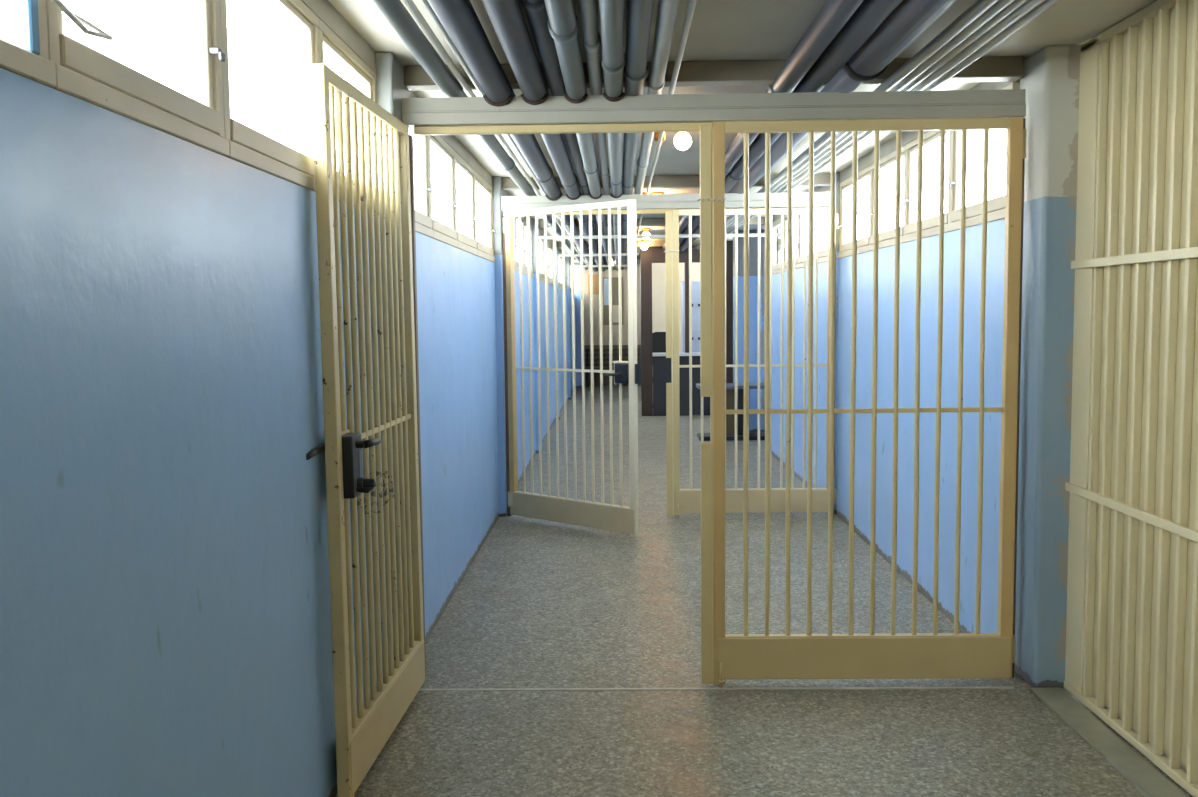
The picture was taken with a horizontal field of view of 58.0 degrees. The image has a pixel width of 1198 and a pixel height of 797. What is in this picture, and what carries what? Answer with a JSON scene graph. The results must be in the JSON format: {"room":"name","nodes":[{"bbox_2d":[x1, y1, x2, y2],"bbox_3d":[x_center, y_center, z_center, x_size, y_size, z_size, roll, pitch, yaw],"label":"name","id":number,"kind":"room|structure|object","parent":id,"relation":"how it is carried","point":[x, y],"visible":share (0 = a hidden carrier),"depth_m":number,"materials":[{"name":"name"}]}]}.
{"room":"prison interior","nodes":[
{"label":"prison interior","id":0,"kind":"room"},
{"bbox_2d":[0,68,572,796],"bbox_3d":[-0.786,-0.197,9.690,0.140,1.865,24.700,-1,5,1],"label":"wall","id":1,"kind":"structure","parent":0,"point":[166,630],"depth_m":2.20,"materials":[{"name":"blue paint"}]},
{"bbox_2d":[0,0,55,87],"bbox_3d":[-0.929,-0.728,1.264,0.106,0.538,0.885,-1,5,1],"label":"window","id":2,"kind":"structure","parent":1,"relation":"in","point":[23,23],"depth_m":1.66,"materials":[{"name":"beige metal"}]},
{"bbox_2d":[46,0,229,156],"bbox_3d":[-0.903,-0.785,1.971,0.133,0.538,1.006,-1,5,1],"label":"window","id":3,"kind":"structure","parent":1,"relation":"in","point":[84,73],"depth_m":2.11,"materials":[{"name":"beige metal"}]},
{"bbox_2d":[220,0,319,191],"bbox_3d":[-0.892,-0.859,2.891,0.120,0.538,0.840,-1,5,1],"label":"window","id":4,"kind":"structure","parent":1,"relation":"in","point":[248,146],"depth_m":3.03,"materials":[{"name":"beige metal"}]},
{"bbox_2d":[293,18,378,214],"bbox_3d":[-0.877,-0.923,3.696,0.120,0.538,0.775,-1,5,1],"label":"window","id":5,"kind":"structure","parent":1,"relation":"in","point":[332,47],"depth_m":3.71,"materials":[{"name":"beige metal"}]},
{"bbox_2d":[409,128,433,237],"bbox_3d":[-0.857,-1.012,4.800,0.120,0.538,0.820,-1,5,1],"label":"window","id":6,"kind":"structure","parent":1,"relation":"in","point":[422,152],"depth_m":5.15,"materials":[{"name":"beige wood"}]},
{"bbox_2d":[412,132,458,247],"bbox_3d":[-0.842,-1.077,5.617,0.120,0.538,0.820,-1,5,1],"label":"window","id":7,"kind":"structure","parent":1,"relation":"in","point":[446,233],"depth_m":5.95,"materials":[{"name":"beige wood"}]},
{"bbox_2d":[441,152,478,255],"bbox_3d":[-0.827,-1.143,6.439,0.120,0.538,0.830,-1,5,1],"label":"window","id":8,"kind":"structure","parent":1,"relation":"in","point":[467,242],"depth_m":6.78,"materials":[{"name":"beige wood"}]},
{"bbox_2d":[462,171,495,262],"bbox_3d":[-0.810,-1.214,7.331,0.120,0.538,0.960,-1,5,1],"label":"window","id":9,"kind":"structure","parent":1,"relation":"in","point":[486,250],"depth_m":7.74,"materials":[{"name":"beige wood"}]},
{"bbox_2d":[514,217,518,271],"bbox_3d":[-0.776,-1.363,9.185,0.120,0.538,0.820,-1,5,1],"label":"window","id":10,"kind":"structure","parent":1,"relation":"in","point":[515,239],"depth_m":9.54,"materials":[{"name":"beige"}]},
{"bbox_2d":[516,217,526,274],"bbox_3d":[-0.760,-1.429,10.007,0.120,0.538,0.830,-1,5,1],"label":"window","id":11,"kind":"structure","parent":1,"relation":"in","point":[517,218],"depth_m":10.37,"materials":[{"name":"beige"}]},
{"bbox_2d":[524,219,534,277],"bbox_3d":[-0.744,-1.500,10.899,0.120,0.538,0.960,-1,5,1],"label":"window","id":12,"kind":"structure","parent":1,"relation":"in","point":[525,221],"depth_m":11.32,"materials":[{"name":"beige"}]},
{"bbox_2d":[539,234,544,282],"bbox_3d":[-0.710,-1.649,12.753,0.120,0.538,0.820,-1,5,1],"label":"window","id":13,"kind":"structure","parent":1,"relation":"in","point":[541,241],"depth_m":13.10,"materials":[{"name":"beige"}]},
{"bbox_2d":[544,242,549,283],"bbox_3d":[-0.694,-1.714,13.575,0.120,0.538,0.830,-1,5,1],"label":"window","id":14,"kind":"structure","parent":1,"relation":"in","point":[547,242],"depth_m":13.94,"materials":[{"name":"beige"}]},
{"bbox_2d":[548,243,553,285],"bbox_3d":[-0.678,-1.786,14.467,0.120,0.538,0.960,-1,5,1],"label":"window","id":15,"kind":"structure","parent":1,"relation":"in","point":[551,279],"depth_m":14.88,"materials":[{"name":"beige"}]},
{"bbox_2d":[558,253,561,288],"bbox_3d":[-0.644,-1.934,16.321,0.120,0.538,0.820,-1,5,1],"label":"window","id":16,"kind":"structure","parent":1,"relation":"in","point":[559,274],"depth_m":16.67,"materials":[{"name":"beige wood"}]},
{"bbox_2d":[560,257,562,289],"bbox_3d":[-0.628,-2.000,17.143,0.120,0.538,0.830,-1,5,1],"label":"window","id":17,"kind":"structure","parent":1,"relation":"in","point":[561,277],"depth_m":17.49,"materials":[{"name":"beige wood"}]},
{"bbox_2d":[565,260,566,290],"bbox_3d":[-0.612,-2.072,18.035,0.120,0.538,0.960,-1,5,1],"label":"window","id":18,"kind":"structure","parent":1,"relation":"in","point":[565,260],"depth_m":18.47,"materials":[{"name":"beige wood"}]},
{"bbox_2d":[346,52,407,653],"bbox_3d":[-0.851,-0.077,4.308,0.175,2.485,0.310,-1,5,1],"label":"pillar","id":19,"kind":"structure","parent":0,"point":[391,89],"depth_m":4.07,"materials":[{"name":"grey paint"}]},
{"bbox_2d":[477,176,506,516],"bbox_3d":[-0.783,-0.369,7.955,0.175,2.485,0.150,-1,5,1],"label":"pillar","id":20,"kind":"structure","parent":0,"point":[497,189],"depth_m":7.87,"materials":[{"name":"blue paint"}]},
{"bbox_2d":[525,219,541,452],"bbox_3d":[-0.717,-0.655,11.523,0.175,2.485,0.150,-1,5,1],"label":"pillar","id":21,"kind":"structure","parent":0,"point":[533,220],"depth_m":11.45,"materials":[{"name":"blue paint"}]},
{"bbox_2d":[539,233,780,238],"bbox_3d":[0.923,-1.708,11.353,3.120,0.034,0.030,-1,5,1],"label":"support beam","id":22,"kind":"structure","parent":21,"relation":"attached to","point":[754,234],"depth_m":11.35,"materials":[{"name":"white metal"}]},
{"bbox_2d":[553,241,559,419],"bbox_3d":[-0.651,-0.941,15.091,0.175,2.485,0.150,-1,5,1],"label":"pillar","id":23,"kind":"structure","parent":0,"point":[556,241],"depth_m":15.04,"materials":[{"name":"grey paint"}]},
{"bbox_2d":[558,253,638,256],"bbox_3d":[-0.010,-1.985,14.941,1.120,0.034,0.030,-1,5,1],"label":"support beam","id":24,"kind":"structure","parent":23,"relation":"attached to","point":[622,254],"depth_m":14.93,"materials":[{"name":"white metal"}]},
{"bbox_2d":[566,257,570,398],"bbox_3d":[-0.585,-1.226,18.659,0.175,2.485,0.150,-1,5,1],"label":"pillar","id":25,"kind":"structure","parent":0,"point":[567,258],"depth_m":18.58,"materials":[{"name":"grey paint"}]},
{"bbox_2d":[570,265,639,266],"bbox_3d":[1.055,-2.280,18.489,3.120,0.034,0.030,-1,5,1],"label":"support beam","id":26,"kind":"structure","parent":25,"relation":"attached to","point":[570,265],"depth_m":18.49,"materials":[{"name":"grey metal"}]},
{"bbox_2d":[574,263,581,387],"bbox_3d":[-0.463,-1.462,21.598,0.270,2.485,0.250,-1,5,1],"label":"pillar","id":27,"kind":"structure","parent":0,"point":[577,287],"depth_m":21.47,"materials":[{"name":"grey paint"}]},
{"bbox_2d":[583,263,640,385],"bbox_3d":[1.110,-1.512,22.010,3.480,2.485,0.162,-1,5,1],"label":"wall","id":28,"kind":"structure","parent":0,"point":[624,273],"depth_m":21.96,"materials":[{"name":"beige paint"}]},
{"bbox_2d":[255,0,570,263],"bbox_3d":[-0.804,-1.704,9.569,0.135,0.080,24.700,-1,5,1],"label":"trim","id":29,"kind":"structure","parent":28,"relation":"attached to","point":[323,9],"depth_m":3.80,"materials":[{"name":"paint"}]},
{"bbox_2d":[588,275,598,294],"bbox_3d":[-0.080,-2.310,21.891,0.280,0.400,0.023,-1,5,1],"label":"poster","id":30,"kind":"object","parent":28,"relation":"attached to","point":[595,277],"visible":0.66,"depth_m":21.88,"materials":[{"name":"beige paper"}]},
{"bbox_2d":[603,277,622,324],"bbox_3d":[0.284,-1.974,21.903,0.400,0.960,0.039,-1,5,1],"label":"notice board","id":31,"kind":"object","parent":28,"relation":"attached to","point":[615,290],"visible":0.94,"depth_m":21.89,"materials":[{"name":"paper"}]},
{"bbox_2d":[640,262,699,351],"bbox_3d":[1.659,-1.189,17.893,1.930,2.485,0.100,-1,5,1],"label":"wall","id":32,"kind":"structure","parent":0,"point":[658,269],"depth_m":17.81,"materials":[{"name":"beige paint"}]},
{"bbox_2d":[681,281,699,351],"bbox_3d":[1.510,-0.804,16.454,0.480,1.950,0.435,-1,5,1],"label":"locker","id":33,"kind":"object","parent":32,"relation":"attached to","point":[695,284],"visible":0.27,"depth_m":16.23,"materials":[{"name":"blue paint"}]},
{"bbox_2d":[328,0,1157,263],"bbox_3d":[0.868,-1.823,9.579,3.600,0.120,25.000,-1,5,1],"label":"ceiling","id":34,"kind":"structure","parent":0,"point":[719,30],"depth_m":4.02,"materials":[{"name":"paint"}]},
{"bbox_2d":[569,254,639,259],"bbox_3d":[1.063,-2.443,18.576,3.145,0.080,0.100,-1,5,1],"label":"beam","id":35,"kind":"structure","parent":34,"relation":"attached to","point":[638,257],"depth_m":18.55,"materials":[{"name":"paint"}]},
{"bbox_2d":[636,240,647,249],"bbox_3d":[0.581,-2.119,14.929,0.205,0.133,0.110,-1,5,1],"label":"lamp","id":36,"kind":"object","parent":34,"relation":"attached to","point":[644,246],"visible":0.94,"depth_m":14.90,"materials":[{"name":"white glass"}]},
{"bbox_2d":[636,228,650,239],"bbox_3d":[0.511,-1.948,12.787,0.205,0.133,0.110,-1,5,1],"label":"lamp","id":37,"kind":"object","parent":34,"relation":"attached to","point":[644,229],"visible":0.7,"depth_m":12.76,"materials":[{"name":"gold metal"}]},
{"bbox_2d":[538,217,764,227],"bbox_3d":[0.931,-1.872,11.440,3.145,0.080,0.100,-1,5,1],"label":"beam","id":38,"kind":"structure","parent":34,"relation":"attached to","point":[645,221],"depth_m":11.40,"materials":[{"name":"paint"}]},
{"bbox_2d":[368,0,587,269],"bbox_3d":[-0.473,-1.701,10.241,0.084,0.084,23.250,-1,5,1],"label":"ceiling pipe","id":39,"kind":"object","parent":38,"relation":"attached to","point":[395,14],"visible":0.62,"depth_m":3.77,"materials":[{"name":"grey metal"}]},
{"bbox_2d":[427,0,597,271],"bbox_3d":[-0.281,-1.681,10.239,0.119,0.122,23.250,-1,5,1],"label":"ceiling pipe","id":40,"kind":"object","parent":38,"relation":"attached to","point":[459,18],"visible":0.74,"depth_m":3.69,"materials":[{"name":"metal"}]},
{"bbox_2d":[482,0,604,271],"bbox_3d":[-0.138,-1.682,10.236,0.111,0.114,23.250,-1,5,1],"label":"ceiling pipe","id":41,"kind":"object","parent":38,"relation":"attached to","point":[507,18],"visible":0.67,"depth_m":3.71,"materials":[{"name":"metal"}]},
{"bbox_2d":[520,0,607,269],"bbox_3d":[-0.051,-1.708,10.232,0.080,0.080,23.250,-1,5,1],"label":"ceiling pipe","id":42,"kind":"object","parent":38,"relation":"attached to","point":[536,11],"visible":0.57,"depth_m":3.77,"materials":[{"name":"metal"}]},
{"bbox_2d":[579,0,615,269],"bbox_3d":[0.102,-1.693,10.231,0.058,0.058,23.250,-1,5,1],"label":"ceiling pipe","id":43,"kind":"object","parent":38,"relation":"attached to","point":[591,38],"visible":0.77,"depth_m":3.73,"materials":[{"name":"grey metal"}]},
{"bbox_2d":[642,192,663,193],"bbox_3d":[0.440,-1.640,8.950,0.205,0.133,0.110,-1,5,1],"label":"lamp","id":44,"kind":"object","parent":34,"relation":"attached to","point":[642,192],"visible":0.11,"depth_m":8.90,"materials":[{"name":"gold metal"}]},
{"bbox_2d":[502,173,830,189],"bbox_3d":[0.515,-1.583,7.879,2.445,0.080,0.100,-1,5,1],"label":"beam","id":45,"kind":"structure","parent":34,"relation":"attached to","point":[820,179],"depth_m":7.83,"materials":[{"name":"paint"}]},
{"bbox_2d":[557,239,780,247],"bbox_3d":[0.997,-2.158,15.008,3.145,0.080,0.100,-1,5,1],"label":"beam","id":46,"kind":"structure","parent":34,"relation":"attached to","point":[651,243],"depth_m":14.96,"materials":[{"name":"paint"}]},
{"bbox_2d":[654,132,690,149],"bbox_3d":[0.395,-1.381,5.710,0.205,0.133,0.110,-1,5,1],"label":"lamp","id":47,"kind":"object","parent":34,"relation":"attached to","point":[682,141],"visible":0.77,"depth_m":5.68,"materials":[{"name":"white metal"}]},
{"bbox_2d":[404,56,1023,89],"bbox_3d":[0.449,-1.297,4.311,2.445,0.080,0.100,-1,5,1],"label":"beam","id":48,"kind":"structure","parent":34,"relation":"attached to","point":[991,68],"depth_m":4.26,"materials":[{"name":"paint"}]},
{"bbox_2d":[402,0,585,262],"bbox_3d":[-0.435,-1.600,8.919,0.027,0.024,20.600,-1,5,1],"label":"conduit","id":49,"kind":"object","parent":48,"relation":"attached to","point":[410,4],"visible":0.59,"depth_m":3.85,"materials":[{"name":"grey metal"}]},
{"bbox_2d":[420,0,587,262],"bbox_3d":[-0.388,-1.600,8.918,0.028,0.024,20.600,-1,5,1],"label":"conduit","id":50,"kind":"object","parent":48,"relation":"attached to","point":[426,5],"visible":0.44,"depth_m":3.85,"materials":[{"name":"grey metal"}]},
{"bbox_2d":[544,0,612,269],"bbox_3d":[0.022,-1.679,10.233,0.096,0.098,23.250,-1,5,1],"label":"ceiling pipe","id":51,"kind":"object","parent":48,"relation":"attached to","point":[563,28],"visible":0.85,"depth_m":3.69,"materials":[{"name":"grey metal"}]},
{"bbox_2d":[599,0,625,270],"bbox_3d":[0.170,-1.681,10.231,0.089,0.090,23.250,-1,5,1],"label":"ceiling pipe","id":52,"kind":"object","parent":48,"relation":"attached to","point":[611,12],"visible":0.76,"depth_m":3.68,"materials":[{"name":"grey metal"}]},
{"bbox_2d":[621,0,653,269],"bbox_3d":[0.252,-1.703,10.227,0.088,0.088,23.250,-1,5,1],"label":"ceiling pipe","id":53,"kind":"object","parent":48,"relation":"attached to","point":[639,12],"visible":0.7,"depth_m":3.78,"materials":[{"name":"grey metal"}]},
{"bbox_2d":[625,0,678,268],"bbox_3d":[0.332,-1.707,10.226,0.070,0.070,23.250,-1,5,1],"label":"ceiling pipe","id":54,"kind":"object","parent":48,"relation":"attached to","point":[667,9],"visible":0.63,"depth_m":3.77,"materials":[{"name":"grey metal"}]},
{"bbox_2d":[636,0,696,241],"bbox_3d":[0.377,-1.608,8.903,0.026,0.022,20.600,-1,5,1],"label":"conduit","id":55,"kind":"object","parent":48,"relation":"attached to","point":[691,4],"visible":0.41,"depth_m":3.87,"materials":[{"name":"grey metal"}]},
{"bbox_2d":[679,0,902,245],"bbox_3d":[0.893,-1.469,6.973,0.112,0.112,16.750,-1,5,1],"label":"ceiling pipe","id":56,"kind":"object","parent":48,"relation":"attached to","point":[870,15],"visible":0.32,"depth_m":3.71,"materials":[{"name":"metal"}]},
{"bbox_2d":[693,0,998,249],"bbox_3d":[1.187,-1.450,6.944,0.043,0.040,16.700,-1,5,1],"label":"conduit","id":57,"kind":"object","parent":48,"relation":"attached to","point":[979,7],"visible":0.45,"depth_m":3.74,"materials":[{"name":"grey metal"}]},
{"bbox_2d":[696,0,1014,249],"bbox_3d":[1.238,-1.451,6.943,0.036,0.034,16.700,-1,5,1],"label":"conduit","id":58,"kind":"object","parent":48,"relation":"attached to","point":[1000,5],"visible":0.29,"depth_m":3.74,"materials":[{"name":"grey metal"}]},
{"bbox_2d":[726,0,1027,229],"bbox_3d":[1.281,-1.451,6.942,0.032,0.028,16.700,-1,5,1],"label":"conduit","id":59,"kind":"object","parent":48,"relation":"attached to","point":[1014,5],"visible":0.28,"depth_m":3.77,"materials":[{"name":"grey metal"}]},
{"bbox_2d":[726,0,1044,232],"bbox_3d":[1.323,-1.451,6.942,0.039,0.036,16.700,-1,5,1],"label":"conduit","id":60,"kind":"object","parent":48,"relation":"attached to","point":[1029,5],"visible":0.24,"depth_m":3.75,"materials":[{"name":"grey metal"}]},
{"bbox_2d":[726,0,1060,233],"bbox_3d":[1.371,-1.452,6.941,0.038,0.034,16.700,-1,5,1],"label":"conduit","id":61,"kind":"object","parent":48,"relation":"attached to","point":[1044,6],"visible":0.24,"depth_m":3.74,"materials":[{"name":"grey metal"}]},
{"bbox_2d":[662,0,863,250],"bbox_3d":[0.786,-1.468,6.975,0.100,0.100,16.750,-1,5,1],"label":"ceiling pipe","id":62,"kind":"object","parent":34,"relation":"hanging from","point":[833,15],"visible":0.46,"depth_m":3.68,"materials":[{"name":"metal"}]},
{"bbox_2d":[679,0,957,251],"bbox_3d":[1.006,-1.462,6.972,0.162,0.162,16.750,-1,5,1],"label":"ceiling pipe","id":63,"kind":"object","parent":34,"relation":"hanging from","point":[910,19],"visible":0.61,"depth_m":3.55,"materials":[{"name":"metal"}]},
{"bbox_2d":[733,229,777,431],"bbox_3d":[1.941,-0.835,13.426,0.520,2.485,0.350,-1,5,1],"label":"pillar","id":64,"kind":"structure","parent":0,"point":[753,241],"depth_m":13.25,"materials":[{"name":"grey paint"}]},
{"bbox_2d":[335,386,1192,796],"bbox_3d":[0.895,0.774,9.787,3.600,0.120,25.000,-1,5,1],"label":"floor","id":65,"kind":"structure","parent":0,"point":[541,603],"depth_m":4.32,"materials":[{"name":"stone"}]},
{"bbox_2d":[585,348,638,386],"bbox_3d":[0.264,-0.622,21.815,1.100,0.760,0.395,-1,5,1],"label":"slatted bench","id":66,"kind":"object","parent":65,"relation":"on","point":[587,366],"visible":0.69,"depth_m":21.94,"materials":[{"name":"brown wood"}]},
{"bbox_2d":[652,332,665,356],"bbox_3d":[0.945,-0.407,16.263,0.538,1.199,0.566,-1,5,1],"label":"office chair","id":67,"kind":"object","parent":65,"relation":"on","point":[658,338],"visible":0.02,"depth_m":15.99,"materials":[{"name":"black paint"}]},
{"bbox_2d":[501,192,835,515],"bbox_3d":[0.513,-0.305,7.888,2.412,2.342,0.077,-1,5,1],"label":"frame","id":68,"kind":"object","parent":65,"relation":"on","point":[645,203],"visible":0.62,"depth_m":7.78,"materials":[{"name":"beige metal"}]},
{"bbox_2d":[503,199,638,536],"bbox_3d":[-0.219,-0.210,7.444,1.230,2.214,0.110,3,6,41],"label":"gate","id":69,"kind":"object","parent":68,"relation":"attached to","point":[592,514],"visible":1,"depth_m":7.41,"materials":[{"name":"beige metal"}]},
{"bbox_2d":[664,208,837,517],"bbox_3d":[1.098,-0.248,7.805,1.250,2.224,0.067,-1,5,1],"label":"gate","id":70,"kind":"object","parent":68,"relation":"attached to","point":[679,500],"visible":0.8,"depth_m":7.81,"materials":[{"name":"beige metal"}]},
{"bbox_2d":[640,246,709,415],"bbox_3d":[1.208,-0.997,15.549,1.205,2.485,0.260,-1,5,1],"label":"booth","id":71,"kind":"object","parent":65,"relation":"on","point":[656,372],"visible":0.53,"depth_m":15.51,"materials":[{"name":"brown paint"}]},
{"bbox_2d":[652,352,699,355],"bbox_3d":[1.262,-0.639,15.577,0.985,0.043,0.260,-1,5,1],"label":"countertop","id":72,"kind":"structure","parent":71,"relation":"on","point":[680,353],"depth_m":15.45,"materials":[{"name":"grey laminate"}]},
{"bbox_2d":[402,89,1025,677],"bbox_3d":[0.458,-0.020,4.319,2.434,2.342,0.077,-1,5,1],"label":"frame","id":73,"kind":"object","parent":65,"relation":"on","point":[666,112],"visible":0.66,"depth_m":4.21,"materials":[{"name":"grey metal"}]},
{"bbox_2d":[306,63,424,796],"bbox_3d":[-0.743,0.095,3.693,0.151,2.214,1.214,-1,5,3],"label":"gate","id":74,"kind":"object","parent":73,"relation":"attached to","point":[360,739],"visible":1,"depth_m":3.60,"materials":[{"name":"beige metal"}]},
{"bbox_2d":[697,117,1026,687],"bbox_3d":[1.022,0.038,4.237,1.270,2.224,0.067,-1,5,1],"label":"gate","id":75,"kind":"object","parent":73,"relation":"attached to","point":[893,655],"visible":1,"depth_m":4.24,"materials":[{"name":"beige metal"}]},
{"bbox_2d":[419,687,1014,690],"bbox_3d":[0.428,1.155,4.298,2.430,0.003,0.018,-1,5,1],"label":"trim","id":76,"kind":"structure","parent":65,"relation":"on","point":[751,688],"depth_m":4.29,"materials":[{"name":"grey metal"}]},
{"bbox_2d":[726,241,732,382],"bbox_3d":[1.571,-0.761,13.374,0.160,2.355,0.180,-1,5,1],"label":"post","id":77,"kind":"object","parent":65,"relation":"on","point":[729,244],"visible":0.27,"depth_m":13.26,"materials":[{"name":"brown paint"}]},
{"bbox_2d":[696,383,764,440],"bbox_3d":[1.561,0.154,12.685,0.810,0.640,0.440,-1,5,1],"label":"pedestal table","id":78,"kind":"object","parent":65,"relation":"on","point":[730,387],"visible":0.58,"depth_m":12.57,"materials":[{"name":"grey laminate"}]},
{"bbox_2d":[1064,0,1197,796],"bbox_3d":[1.795,0.034,2.547,0.052,2.466,3.200,-1,5,1],"label":"gate","id":79,"kind":"object","parent":65,"relation":"on","point":[1132,616],"visible":1,"depth_m":3.64,"materials":[{"name":"beige metal"}]},
{"bbox_2d":[795,214,827,258],"bbox_3d":[2.224,-0.668,11.302,0.575,2.485,0.140,-1,5,1],"label":"window","id":80,"kind":"structure","parent":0,"point":[825,215],"depth_m":11.15,"materials":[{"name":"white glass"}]},
{"bbox_2d":[772,79,1019,222],"bbox_3d":[1.794,-1.591,7.810,0.135,0.080,6.970,-1,5,1],"label":"trim","id":81,"kind":"structure","parent":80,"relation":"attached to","point":[889,147],"depth_m":6.36,"materials":[{"name":"paint"}]},
{"bbox_2d":[834,172,851,513],"bbox_3d":[1.787,-0.392,7.906,0.133,2.485,0.150,-1,5,1],"label":"pillar","id":82,"kind":"structure","parent":0,"point":[837,189],"depth_m":7.82,"materials":[{"name":"grey paint"}]},
{"bbox_2d":[771,219,1004,632],"bbox_3d":[1.807,-0.083,7.930,0.140,1.865,6.970,-1,5,1],"label":"wall","id":83,"kind":"structure","parent":0,"point":[994,303],"depth_m":5.74,"materials":[{"name":"blue paint"}]},
{"bbox_2d":[772,218,783,274],"bbox_3d":[1.820,-1.523,10.850,0.120,0.538,0.960,-1,5,1],"label":"window","id":84,"kind":"structure","parent":83,"relation":"in","point":[776,268],"depth_m":11.25,"materials":[{"name":"beige wood"}]},
{"bbox_2d":[783,214,797,271],"bbox_3d":[1.804,-1.452,9.958,0.120,0.538,0.830,-1,5,1],"label":"window","id":85,"kind":"structure","parent":83,"relation":"in","point":[796,215],"depth_m":10.32,"materials":[{"name":"beige wood"}]},
{"bbox_2d":[796,214,814,268],"bbox_3d":[1.789,-1.386,9.136,0.120,0.538,0.820,-1,5,1],"label":"window","id":86,"kind":"structure","parent":83,"relation":"in","point":[800,243],"depth_m":9.48,"materials":[{"name":"beige wood"}]},
{"bbox_2d":[813,189,829,264],"bbox_3d":[1.774,-1.321,8.328,0.120,0.538,0.800,-1,5,1],"label":"window","id":87,"kind":"structure","parent":83,"relation":"in","point":[822,254],"depth_m":8.67,"materials":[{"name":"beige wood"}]},
{"bbox_2d":[837,165,882,258],"bbox_3d":[1.754,-1.237,7.282,0.120,0.538,0.960,-1,5,1],"label":"window","id":88,"kind":"structure","parent":83,"relation":"in","point":[845,247],"depth_m":7.64,"materials":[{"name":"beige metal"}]},
{"bbox_2d":[868,145,905,250],"bbox_3d":[1.738,-1.166,6.390,0.120,0.538,0.830,-1,5,1],"label":"window","id":89,"kind":"structure","parent":83,"relation":"in","point":[887,238],"depth_m":6.50,"materials":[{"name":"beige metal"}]},
{"bbox_2d":[903,131,950,242],"bbox_3d":[1.723,-1.100,5.568,0.120,0.538,0.820,-1,5,1],"label":"window","id":90,"kind":"structure","parent":83,"relation":"in","point":[930,226],"depth_m":5.86,"materials":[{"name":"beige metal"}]},
{"bbox_2d":[948,82,1019,231],"bbox_3d":[1.708,-1.035,4.760,0.120,0.538,0.800,-1,5,1],"label":"window","id":91,"kind":"structure","parent":83,"relation":"in","point":[996,206],"depth_m":5.07,"materials":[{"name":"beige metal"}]},
{"bbox_2d":[1014,45,1079,688],"bbox_3d":[1.784,-0.103,4.291,0.175,2.485,0.279,-1,5,1],"label":"pillar","id":92,"kind":"structure","parent":0,"point":[1051,78],"depth_m":4.18,"materials":[{"name":"paint"}]},
{"bbox_2d":[1092,692,1186,772],"bbox_3d":[1.891,0.181,0.726,0.150,2.485,6.870,-1,5,1],"label":"wall","id":93,"kind":"structure","parent":0,"point":[1183,767],"depth_m":3.69,"materials":[{"name":"beige paint"}]},
{"bbox_2d":[1030,687,1188,796],"bbox_3d":[1.722,1.271,2.617,0.120,0.014,3.260,-1,5,1],"label":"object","id":94,"kind":"structure","parent":93,"relation":"attached to","point":[1133,767],"depth_m":3.67,"materials":[{"name":"beige metal"}]},
{"bbox_3d":[2.684,-0.790,16.662,0.140,1.865,10.580,-1,5,1],"label":"wall","id":95,"kind":"structure","parent":0,"visible":0},
{"bbox_2d":[778,247,780,263],"bbox_3d":[2.620,-1.898,15.441,0.120,0.538,0.920,-1,5,1],"label":"window","id":96,"kind":"structure","parent":95,"relation":"in","point":[779,248],"depth_m":15.85,"materials":[{"name":"beige ceramic"}]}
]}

